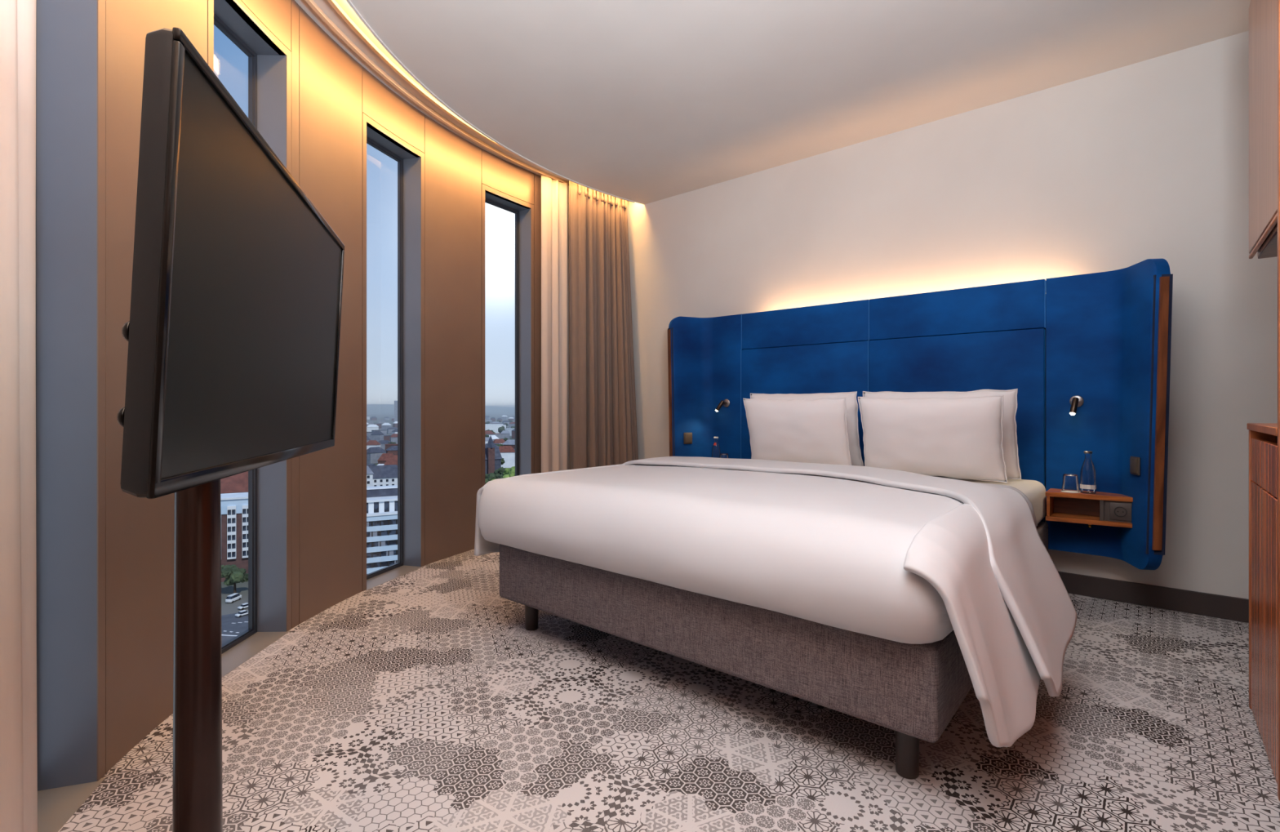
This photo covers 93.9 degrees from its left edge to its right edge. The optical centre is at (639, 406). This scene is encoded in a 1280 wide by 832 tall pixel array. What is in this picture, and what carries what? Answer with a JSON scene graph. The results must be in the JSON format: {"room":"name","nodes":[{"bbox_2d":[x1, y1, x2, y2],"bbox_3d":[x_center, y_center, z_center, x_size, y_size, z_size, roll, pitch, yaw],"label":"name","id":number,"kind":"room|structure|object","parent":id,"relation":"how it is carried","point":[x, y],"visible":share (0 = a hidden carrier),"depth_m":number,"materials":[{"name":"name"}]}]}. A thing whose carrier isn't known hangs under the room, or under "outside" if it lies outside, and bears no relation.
{"room":"hotel room","nodes":[
{"label":"hotel room","id":0,"kind":"room"},
{"bbox_2d":[105,0,541,773],"bbox_3d":[0.068,-0.400,2.295,4.854,3.100,4.597,0,0,41],"label":"wall","id":1,"kind":"structure","parent":0,"point":[331,91],"depth_m":2.92,"materials":[{"name":"brown wood"}]},
{"bbox_2d":[35,0,105,831],"bbox_3d":[-1.436,-0.293,1.331,0.556,2.611,0.424,0,0,41],"label":"window","id":2,"kind":"structure","parent":1,"relation":"in","point":[70,34],"depth_m":1.58,"materials":[{"name":"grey metal"}]},
{"bbox_2d":[207,0,291,677],"bbox_3d":[-1.638,-0.293,2.418,0.481,2.611,0.503,0,0,41],"label":"window","id":3,"kind":"structure","parent":1,"relation":"in","point":[269,61],"depth_m":2.66,"materials":[{"name":"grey metal"}]},
{"bbox_2d":[362,112,424,591],"bbox_3d":[-1.506,-0.293,3.533,0.379,2.611,0.549,0,0,41],"label":"window","id":4,"kind":"structure","parent":1,"relation":"in","point":[411,161],"depth_m":3.75,"materials":[{"name":"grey metal"}]},
{"bbox_2d":[481,183,533,487],"bbox_3d":[-1.048,-0.293,4.552,0.246,2.611,0.541,0,0,41],"label":"window","id":5,"kind":"structure","parent":1,"relation":"in","point":[523,211],"depth_m":4.72,"materials":[{"name":"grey metal"}]},
{"bbox_2d":[366,488,397,497],"bbox_3d":[-88.717,28.500,199.963,24.000,2.600,4.400,0,0,-27],"label":"roof","id":6,"kind":"object","parent":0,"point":[371,492],"depth_m":198.78,"materials":[{"name":"stone"}]},
{"bbox_2d":[57,549,1279,831],"bbox_3d":[0.157,1.050,2.244,4.759,0.100,4.338,0,0,41],"label":"floor","id":7,"kind":"structure","parent":0,"point":[423,699],"depth_m":1.79,"materials":[{"name":"carpet"}]},
{"bbox_2d":[116,26,344,831],"bbox_3d":[-0.730,0.268,1.208,0.883,1.463,0.612,0,0,41],"label":"television","id":8,"kind":"object","parent":7,"relation":"on","point":[232,332],"visible":1,"depth_m":0.96,"materials":[{"name":"black plastic"}]},
{"bbox_2d":[499,475,1048,779],"bbox_3d":[0.754,0.691,2.900,1.810,0.618,2.160,0,0,41],"label":"double bed","id":9,"kind":"object","parent":7,"relation":"on","point":[914,691],"visible":0.32,"depth_m":1.81,"materials":[{"name":"grey fabric"}]},
{"bbox_2d":[474,456,1077,746],"bbox_3d":[0.546,0.548,2.595,2.166,0.538,1.605,0,0,41],"label":"duvet","id":10,"kind":"object","parent":9,"relation":"on","point":[900,556],"visible":1,"depth_m":1.82,"materials":[{"name":"white fabric"}]},
{"bbox_2d":[742,396,851,465],"bbox_3d":[0.946,0.160,3.631,0.665,0.435,0.181,0,0,41],"label":"pillow","id":11,"kind":"object","parent":9,"relation":"on","point":[804,430],"visible":0.89,"depth_m":3.54,"materials":[{"name":"white fabric"}]},
{"bbox_2d":[750,391,863,466],"bbox_3d":[1.039,0.139,3.781,0.718,0.464,0.178,0,0,41],"label":"pillow","id":12,"kind":"object","parent":9,"relation":"on","point":[851,404],"visible":0.23,"depth_m":3.57,"materials":[{"name":"white fabric"}]},
{"bbox_2d":[857,395,1007,483],"bbox_3d":[1.516,0.158,3.143,0.704,0.434,0.182,0,0,41],"label":"pillow","id":13,"kind":"object","parent":9,"relation":"on","point":[962,437],"visible":0.96,"depth_m":3.06,"materials":[{"name":"white fabric"}]},
{"bbox_2d":[862,388,1021,479],"bbox_3d":[1.629,0.140,3.278,0.774,0.467,0.179,0,0,41],"label":"pillow","id":14,"kind":"object","parent":9,"relation":"on","point":[1010,446],"visible":0.22,"depth_m":3.05,"materials":[{"name":"white fabric"}]},
{"bbox_2d":[1247,422,1277,784],"bbox_3d":[2.046,0.526,1.591,0.554,0.947,0.607,0,0,41],"label":"sideboard","id":15,"kind":"object","parent":7,"relation":"on","point":[1263,437],"visible":0.92,"depth_m":1.74,"materials":[{"name":"brown wood"}]},
{"bbox_2d":[1247,422,1277,435],"bbox_3d":[2.046,0.064,1.591,0.554,0.022,0.607,0,0,40],"label":"countertop","id":16,"kind":"structure","parent":15,"relation":"on","point":[1271,428],"depth_m":1.75,"materials":[{"name":"brown wood"}]},
{"bbox_2d":[1277,0,1279,800],"bbox_3d":[1.320,-0.360,0.700,0.602,2.720,1.680,0,0,41],"label":"wardrobe","id":17,"kind":"object","parent":7,"relation":"on","point":[1278,1],"visible":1,"depth_m":1.52,"materials":[{"name":"brown wood"}]},
{"bbox_2d":[1248,0,1277,258],"bbox_3d":[2.047,-0.915,1.589,0.550,0.850,0.605,0,0,41],"label":"upper cabinet","id":18,"kind":"object","parent":17,"relation":"attached to","point":[1263,14],"visible":0.94,"depth_m":1.75,"materials":[{"name":"brown wood"}]},
{"bbox_2d":[294,0,1250,204],"bbox_3d":[0.180,-1.821,2.252,4.876,0.158,4.473,0,0,41],"label":"ceiling","id":19,"kind":"structure","parent":0,"point":[640,101],"depth_m":3.04,"materials":[{"name":"paint"}]},
{"bbox_2d":[305,0,568,185],"bbox_3d":[0.135,-1.839,2.255,4.575,0.021,4.188,0,0,41],"label":"track","id":20,"kind":"object","parent":19,"relation":"attached to","point":[312,3],"visible":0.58,"depth_m":3.36,"materials":[{"name":"beige"}]},
{"bbox_2d":[0,0,37,831],"bbox_3d":[-0.918,-0.420,0.732,0.941,2.811,0.325,0,0,41],"label":"sheer curtain","id":21,"kind":"object","parent":20,"relation":"hanging from","point":[18,577],"visible":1,"depth_m":1.03,"materials":[{"name":"white fabric"}]},
{"bbox_2d":[541,175,569,472],"bbox_3d":[-0.625,-0.420,4.868,0.054,2.811,0.453,0,0,41],"label":"sheer curtain","id":22,"kind":"object","parent":20,"relation":"hanging from","point":[555,392],"visible":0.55,"depth_m":4.80,"materials":[{"name":"white fabric"}]},
{"bbox_2d":[568,180,638,469],"bbox_3d":[-0.269,-0.420,4.944,0.306,2.811,0.610,0,0,41],"label":"drape","id":23,"kind":"object","parent":20,"relation":"hanging from","point":[603,432],"visible":0.8,"depth_m":4.98,"materials":[{"name":"beige fabric"}]},
{"bbox_2d":[626,31,1277,599],"bbox_3d":[1.530,-0.425,3.986,5.050,3.050,0.150,0,0,41],"label":"wall","id":24,"kind":"structure","parent":0,"point":[1127,166],"depth_m":3.23,"materials":[{"name":"paint"}]},
{"bbox_2d":[667,258,1173,569],"bbox_3d":[1.406,0.035,3.716,2.841,1.430,0.423,0,0,41],"label":"headboard","id":25,"kind":"object","parent":24,"relation":"attached to","point":[1104,339],"visible":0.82,"depth_m":3.24,"materials":[{"name":"blue fabric"}]},
{"bbox_2d":[683,432,692,444],"bbox_3d":[0.360,0.233,4.468,0.072,0.084,0.013,0,0,-24],"label":"light switch","id":26,"kind":"object","parent":25,"relation":"attached to","point":[687,437],"visible":1,"depth_m":4.46,"materials":[{"name":"brown metal"}]},
{"bbox_2d":[715,399,729,411],"bbox_3d":[0.610,-0.013,4.420,0.078,0.095,0.087,0,0,41],"label":"reading lamp","id":27,"kind":"object","parent":25,"relation":"attached to","point":[726,402],"visible":1,"depth_m":4.41,"materials":[{"name":"silver metal"}]},
{"bbox_2d":[1069,395,1084,415],"bbox_3d":[2.220,-0.009,3.043,0.060,0.102,0.089,0,0,41],"label":"reading lamp","id":28,"kind":"object","parent":25,"relation":"attached to","point":[1076,401],"visible":1,"depth_m":3.03,"materials":[{"name":"silver metal"}]},
{"bbox_2d":[1045,488,1133,528],"bbox_3d":[2.244,0.509,2.949,0.385,0.166,0.185,0,0,41],"label":"shelf","id":29,"kind":"object","parent":25,"relation":"attached to","point":[1104,508],"visible":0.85,"depth_m":2.95,"materials":[{"name":"orange wood"}]},
{"bbox_2d":[1060,473,1079,493],"bbox_3d":[2.164,0.382,3.004,0.082,0.088,0.082,0,0,41],"label":"drinking glass","id":30,"kind":"object","parent":29,"relation":"on","point":[1064,474],"visible":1,"depth_m":3.01,"materials":[{"name":"clear glass"}]},
{"bbox_2d":[1080,450,1096,493],"bbox_3d":[2.224,0.322,2.966,0.065,0.208,0.064,0,0,41],"label":"water bottle","id":31,"kind":"object","parent":29,"relation":"on","point":[1082,486],"visible":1,"depth_m":2.96,"materials":[{"name":"clear glass"}]},
{"bbox_2d":[1109,502,1131,520],"bbox_3d":[2.289,0.498,2.846,0.082,0.082,0.006,0,0,41],"label":"socket","id":32,"kind":"object","parent":29,"relation":"attached to","point":[1118,511],"depth_m":2.84,"materials":[{"name":"black plastic"}]},
{"bbox_2d":[1129,456,1140,475],"bbox_3d":[2.303,0.273,2.782,0.013,0.084,0.072,0,0,15],"label":"light switch","id":33,"kind":"object","parent":25,"relation":"attached to","point":[1135,462],"visible":1,"depth_m":2.77,"materials":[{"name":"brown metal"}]},
{"bbox_3d":[0.517,0.509,4.424,0.385,0.166,0.185,0,0,40],"label":"shelf","id":34,"kind":"object","parent":25,"relation":"attached to","visible":0},
{"bbox_2d":[711,436,720,457],"bbox_3d":[0.559,0.322,4.388,0.065,0.208,0.064,0,0,41],"label":"water bottle","id":35,"kind":"object","parent":34,"relation":"on","point":[714,437],"visible":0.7,"depth_m":4.40,"materials":[{"name":"clear glass"}]},
{"bbox_2d":[1057,571,1248,622],"bbox_3d":[1.553,0.946,3.858,4.550,0.108,0.016,0,0,41],"label":"baseboard","id":36,"kind":"structure","parent":24,"relation":"attached to","point":[1228,607],"depth_m":2.97,"materials":[{"name":"black wood"}]},
{"label":"outside","id":37,"kind":"structure","parent":0,"visible":0},
{"bbox_2d":[221,413,515,615],"bbox_3d":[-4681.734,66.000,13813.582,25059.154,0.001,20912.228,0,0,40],"label":"ground","id":38,"kind":"structure","parent":37,"point":[242,588],"depth_m":217.73,"materials":[{"name":"grey asphalt"}]},
{"bbox_2d":[220,492,248,582],"bbox_3d":[-157.369,50.150,232.841,34.600,31.700,14.800,0,0,-27],"label":"brick building","id":39,"kind":"structure","parent":38,"relation":"on","point":[233,506],"depth_m":227.24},
{"bbox_2d":[220,471,248,493],"bbox_3d":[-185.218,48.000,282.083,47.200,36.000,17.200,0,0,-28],"label":"roof","id":40,"kind":"structure","parent":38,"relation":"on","point":[237,483],"depth_m":275.37,"materials":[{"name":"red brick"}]},
{"bbox_2d":[221,564,248,593],"bbox_3d":[-142.140,60.679,209.686,9.467,10.643,10.113,0,0,40],"label":"tree","id":41,"kind":"object","parent":38,"relation":"on","point":[233,575],"visible":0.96,"depth_m":207.96,"materials":[{"name":"green plant"}]},
{"bbox_2d":[366,431,373,439],"bbox_3d":[-537.234,57.550,1187.323,26.956,16.900,12.489,0,0,12],"label":"house","id":42,"kind":"structure","parent":38,"relation":"on","point":[368,433],"depth_m":1180.78,"materials":[{"name":"stone"}]},
{"bbox_2d":[366,465,373,486],"bbox_3d":[-155.508,49.500,335.168,10.200,33.000,13.200,0,0,-31],"label":"house","id":43,"kind":"structure","parent":38,"relation":"on","point":[369,473],"depth_m":331.84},
{"bbox_2d":[366,424,378,431],"bbox_3d":[-680.172,55.042,1520.196,28.487,21.916,15.935,0,0,-22],"label":"house","id":44,"kind":"structure","parent":38,"relation":"on","point":[371,427],"depth_m":1514.12,"materials":[{"name":"white"}]},
{"bbox_2d":[366,440,381,449],"bbox_3d":[-386.715,56.950,864.613,18.079,18.100,13.078,0,0,3],"label":"house","id":45,"kind":"structure","parent":38,"relation":"on","point":[371,443],"depth_m":860.09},
{"bbox_2d":[370,416,377,420],"bbox_3d":[-1301.701,56.072,2919.865,11.565,19.856,30.914,0,0,27],"label":"house","id":46,"kind":"structure","parent":38,"relation":"on","point":[372,418],"depth_m":2917.48,"materials":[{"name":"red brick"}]},
{"bbox_2d":[366,446,386,463],"bbox_3d":[-315.035,56.695,709.980,15.368,18.609,22.284,0,0,32],"label":"house","id":47,"kind":"structure","parent":38,"relation":"on","point":[373,454],"depth_m":702.50,"materials":[{"name":"stone"}]},
{"bbox_2d":[370,431,383,441],"bbox_3d":[-479.507,54.643,1091.069,20.477,22.715,11.251,0,0,14],"label":"house","id":48,"kind":"structure","parent":38,"relation":"on","point":[375,435],"depth_m":1087.26,"materials":[{"name":"stone"}]},
{"bbox_2d":[371,429,386,435],"bbox_3d":[-556.988,57.469,1276.087,11.381,17.061,28.297,0,0,41],"label":"house","id":49,"kind":"structure","parent":38,"relation":"on","point":[384,431],"depth_m":1278.60,"materials":[{"name":"stone"}]},
{"bbox_2d":[366,484,397,573],"bbox_3d":[-86.798,46.400,196.227,35.200,39.200,15.000,0,0,-27],"label":"office block","id":50,"kind":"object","parent":38,"relation":"on","point":[381,500],"visible":0.27,"depth_m":191.59,"materials":[{"name":"white"}]},
{"bbox_2d":[369,531,377,536],"bbox_3d":[-84.618,40.250,189.792,2.100,1.600,0.120,0,0,-27],"label":"blind","id":51,"kind":"object","parent":50,"relation":"hanging from","point":[371,533],"depth_m":189.72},
{"bbox_2d":[377,540,385,546],"bbox_3d":[-82.483,43.550,190.889,2.100,1.600,0.120,0,0,-27],"label":"blind","id":52,"kind":"object","parent":50,"relation":"hanging from","point":[380,543],"depth_m":190.79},
{"bbox_2d":[386,550,393,555],"bbox_3d":[-80.348,46.850,191.985,2.100,1.600,0.120,0,0,-27],"label":"blind","id":53,"kind":"object","parent":50,"relation":"hanging from","point":[388,553],"depth_m":191.91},
{"bbox_2d":[378,419,386,422],"bbox_3d":[-1055.571,59.109,2447.771,27.146,13.781,13.500,0,0,-19],"label":"house","id":54,"kind":"structure","parent":38,"relation":"on","point":[380,420],"depth_m":2441.81,"materials":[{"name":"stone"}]},
{"bbox_2d":[368,464,397,486],"bbox_3d":[-154.734,50.500,360.310,27.200,31.000,13.200,0,0,-28],"label":"house","id":55,"kind":"structure","parent":38,"relation":"on","point":[383,475],"depth_m":356.62,"materials":[{"name":"stone"}]},
{"bbox_2d":[377,440,390,449],"bbox_3d":[-400.557,58.953,935.177,21.826,14.093,14.492,0,0,-15],"label":"house","id":56,"kind":"structure","parent":38,"relation":"on","point":[382,442],"depth_m":929.53,"materials":[{"name":"stone"}]},
{"bbox_2d":[377,453,393,463],"bbox_3d":[-252.630,56.079,597.716,16.947,19.842,13.457,0,0,-14],"label":"house","id":57,"kind":"structure","parent":38,"relation":"on","point":[384,457],"depth_m":592.87,"materials":[{"name":"red tile"}]},
{"bbox_2d":[381,422,391,430],"bbox_3d":[-708.812,54.896,1671.010,23.658,22.208,13.634,0,0,10],"label":"house","id":58,"kind":"structure","parent":38,"relation":"on","point":[385,425],"depth_m":1665.99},
{"bbox_2d":[383,435,391,441],"bbox_3d":[-478.669,59.693,1128.094,11.195,12.613,18.869,0,0,32],"label":"house","id":59,"kind":"structure","parent":38,"relation":"on","point":[385,437],"depth_m":1123.69,"materials":[{"name":"red brick"}]},
{"bbox_2d":[383,454,397,465],"bbox_3d":[-176.117,50.500,436.718,23.200,31.000,15.200,0,0,-16],"label":"house","id":60,"kind":"structure","parent":38,"relation":"on","point":[393,459],"depth_m":432.80,"materials":[{"name":"red tile"}]},
{"bbox_2d":[384,444,397,450],"bbox_3d":[-340.858,58.502,823.429,17.432,14.997,10.783,0,0,-2],"label":"house","id":61,"kind":"structure","parent":38,"relation":"on","point":[387,446],"depth_m":818.11,"materials":[{"name":"red brick"}]},
{"bbox_2d":[386,445,397,454],"bbox_3d":[-280.513,55.426,693.162,25.816,21.148,13.952,0,0,-31],"label":"house","id":62,"kind":"structure","parent":38,"relation":"on","point":[393,449],"depth_m":685.73,"materials":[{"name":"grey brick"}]},
{"bbox_2d":[386,426,396,433],"bbox_3d":[-622.493,58.395,1502.958,24.252,15.209,12.829,0,0,-35],"label":"house","id":63,"kind":"structure","parent":38,"relation":"on","point":[389,429],"depth_m":1496.12,"materials":[{"name":"stone"}]},
{"bbox_2d":[390,433,397,444],"bbox_3d":[-418.934,55.854,1024.086,17.253,20.292,15.607,0,0,-29],"label":"house","id":64,"kind":"structure","parent":38,"relation":"on","point":[393,437],"depth_m":1017.90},
{"bbox_2d":[391,428,397,434],"bbox_3d":[-524.090,56.660,1300.654,15.522,18.680,27.629,0,0,40],"label":"house","id":65,"kind":"structure","parent":38,"relation":"on","point":[395,431],"depth_m":1290.52,"materials":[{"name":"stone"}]},
{"bbox_2d":[392,421,397,427],"bbox_3d":[-777.993,55.812,1911.618,13.109,20.376,21.815,0,0,35],"label":"house","id":66,"kind":"structure","parent":38,"relation":"on","point":[394,424],"depth_m":1903.55,"materials":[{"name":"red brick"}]},
{"bbox_2d":[394,400,397,422],"bbox_3d":[-931.386,20.600,2311.130,36.600,90.800,24.600,0,0,-22],"label":"tower block","id":67,"kind":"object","parent":38,"relation":"on","point":[395,402],"visible":0.29,"depth_m":2294.99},
{"bbox_2d":[484,436,493,444],"bbox_3d":[-225.715,55.050,876.230,20.417,21.900,12.229,0,0,-10],"label":"house","id":68,"kind":"structure","parent":38,"relation":"on","point":[486,438],"depth_m":872.46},
{"bbox_2d":[484,430,494,435],"bbox_3d":[-288.032,55.182,1124.260,28.269,21.636,13.418,0,0,-21],"label":"house","id":69,"kind":"structure","parent":38,"relation":"on","point":[488,432],"depth_m":1121.77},
{"bbox_2d":[484,444,499,448],"bbox_3d":[-181.688,55.514,721.933,23.415,20.972,15.884,0,0,-2],"label":"house","id":70,"kind":"structure","parent":38,"relation":"on","point":[495,446],"depth_m":718.63,"materials":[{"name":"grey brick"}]},
{"bbox_2d":[484,435,502,474],"bbox_3d":[-141.892,46.000,565.051,20.000,40.000,19.400,0,0,-31],"label":"church","id":71,"kind":"structure","parent":38,"relation":"on","point":[493,457],"depth_m":558.31,"materials":[{"name":"stone"}]},
{"bbox_2d":[484,423,502,433],"bbox_3d":[-383.179,54.600,1514.542,70.600,22.800,30.600,0,0,-14],"label":"hall","id":72,"kind":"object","parent":38,"relation":"on","point":[494,427],"visible":0.5,"depth_m":1503.62,"materials":[{"name":"white"}]},
{"bbox_2d":[484,472,502,484],"bbox_3d":[-116.620,58.898,470.339,14.208,14.203,14.334,0,0,40],"label":"tree","id":73,"kind":"object","parent":38,"relation":"on","point":[491,476],"visible":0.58,"depth_m":467.62,"materials":[{"name":"green plant"}]},
{"bbox_2d":[488,435,498,440],"bbox_3d":[-262.736,57.989,1060.928,13.676,16.023,22.742,0,0,42],"label":"house","id":74,"kind":"structure","parent":38,"relation":"on","point":[493,437],"depth_m":1059.74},
{"bbox_2d":[494,433,500,438],"bbox_3d":[-294.409,60.167,1236.565,20.329,11.667,10.841,0,0,-23],"label":"house","id":75,"kind":"structure","parent":38,"relation":"on","point":[498,435],"depth_m":1232.03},
{"bbox_2d":[493,438,505,444],"bbox_3d":[-213.809,57.075,907.056,21.449,17.850,13.075,0,0,-37],"label":"house","id":76,"kind":"structure","parent":38,"relation":"on","point":[500,441],"depth_m":903.13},
{"bbox_2d":[493,466,505,477],"bbox_3d":[-118.334,58.869,518.423,19.379,14.262,14.243,0,0,40],"label":"tree","id":77,"kind":"object","parent":38,"relation":"on","point":[500,470],"visible":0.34,"depth_m":514.65,"materials":[{"name":"green plant"}]},
{"bbox_2d":[497,426,504,433],"bbox_3d":[-334.780,55.670,1443.385,19.156,20.661,19.681,0,0,40],"label":"tree","id":78,"kind":"object","parent":38,"relation":"on","point":[500,429],"visible":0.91,"depth_m":1437.75,"materials":[{"name":"green plant"}]},
{"bbox_2d":[501,415,507,419],"bbox_3d":[-714.349,54.721,3148.557,30.943,22.557,12.763,0,0,16],"label":"house","id":79,"kind":"structure","parent":38,"relation":"on","point":[503,417],"depth_m":3143.78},
{"bbox_2d":[500,430,510,439],"bbox_3d":[-264.554,55.989,1172.695,17.615,20.022,13.640,0,0,-7],"label":"house","id":80,"kind":"structure","parent":38,"relation":"on","point":[504,433],"depth_m":1167.03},
{"bbox_2d":[502,420,509,426],"bbox_3d":[-452.764,55.572,2017.574,21.934,20.857,12.353,0,0,-32],"label":"house","id":81,"kind":"structure","parent":38,"relation":"on","point":[504,421],"depth_m":2014.23,"materials":[{"name":"stone"}]},
{"bbox_2d":[498,445,515,467],"bbox_3d":[-147.364,54.257,655.484,22.088,23.485,12.287,0,0,-15],"label":"house","id":82,"kind":"structure","parent":38,"relation":"on","point":[508,452],"depth_m":651.30,"materials":[{"name":"white paint"}]},
{"bbox_2d":[502,439,515,448],"bbox_3d":[-170.002,54.687,795.418,24.611,22.626,16.122,0,0,11],"label":"house","id":83,"kind":"structure","parent":38,"relation":"on","point":[508,442],"depth_m":789.84,"materials":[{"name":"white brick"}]},
{"bbox_2d":[502,466,515,478],"bbox_3d":[-89.262,54.151,425.440,18.458,23.697,18.622,0,0,40],"label":"tree","id":84,"kind":"object","parent":38,"relation":"on","point":[508,472],"visible":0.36,"depth_m":420.66,"materials":[{"name":"green plant"}]},
{"bbox_2d":[505,427,514,435],"bbox_3d":[-299.737,57.598,1383.044,23.753,16.804,11.220,0,0,26],"label":"house","id":85,"kind":"structure","parent":38,"relation":"on","point":[508,429],"depth_m":1377.45,"materials":[{"name":"grey"}]},
{"bbox_2d":[508,422,515,428],"bbox_3d":[-384.333,55.527,1820.108,28.496,20.947,11.761,0,0,10],"label":"house","id":86,"kind":"structure","parent":38,"relation":"on","point":[511,424],"depth_m":1816.38,"materials":[{"name":"grey"}]},
{"bbox_2d":[511,428,515,438],"bbox_3d":[-257.544,55.237,1255.152,20.317,21.526,15.711,0,0,16],"label":"house","id":87,"kind":"structure","parent":38,"relation":"on","point":[513,430],"depth_m":1249.90,"materials":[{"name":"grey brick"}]},
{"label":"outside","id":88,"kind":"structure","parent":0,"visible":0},
{"bbox_2d":[221,613,248,644],"bbox_3d":[-118.680,65.965,172.000,120.000,0.070,44.000,0,0,-35],"label":"street","id":89,"kind":"structure","parent":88,"point":[232,626],"depth_m":180.20,"materials":[{"name":"grey asphalt"}]},
{"bbox_2d":[225,592,241,602],"bbox_3d":[-138.040,64.766,203.000,2.040,2.351,5.000,0,0,4],"label":"van","id":90,"kind":"object","parent":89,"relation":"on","point":[230,598],"visible":1,"depth_m":201.74,"materials":[{"name":"white paint"}]},
{"bbox_2d":[235,609,248,617],"bbox_3d":[-125.496,65.190,189.000,1.840,1.501,4.200,0,0,28],"label":"car","id":91,"kind":"object","parent":89,"relation":"on","point":[240,613],"visible":0.77,"depth_m":188.11,"materials":[{"name":"white paint"}]},
{"bbox_2d":[237,602,248,609],"bbox_3d":[-129.360,65.190,196.000,1.840,1.501,4.200,0,0,28],"label":"car","id":92,"kind":"object","parent":89,"relation":"on","point":[242,606],"visible":0.66,"depth_m":195.03,"materials":[{"name":"white paint"}]},
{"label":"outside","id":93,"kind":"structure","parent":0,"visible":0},
{"bbox_2d":[366,404,515,413],"bbox_3d":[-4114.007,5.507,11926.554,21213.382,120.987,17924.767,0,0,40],"label":"hills","id":94,"kind":"structure","parent":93,"point":[371,408],"depth_m":7532.34,"materials":[{"name":"grey"}]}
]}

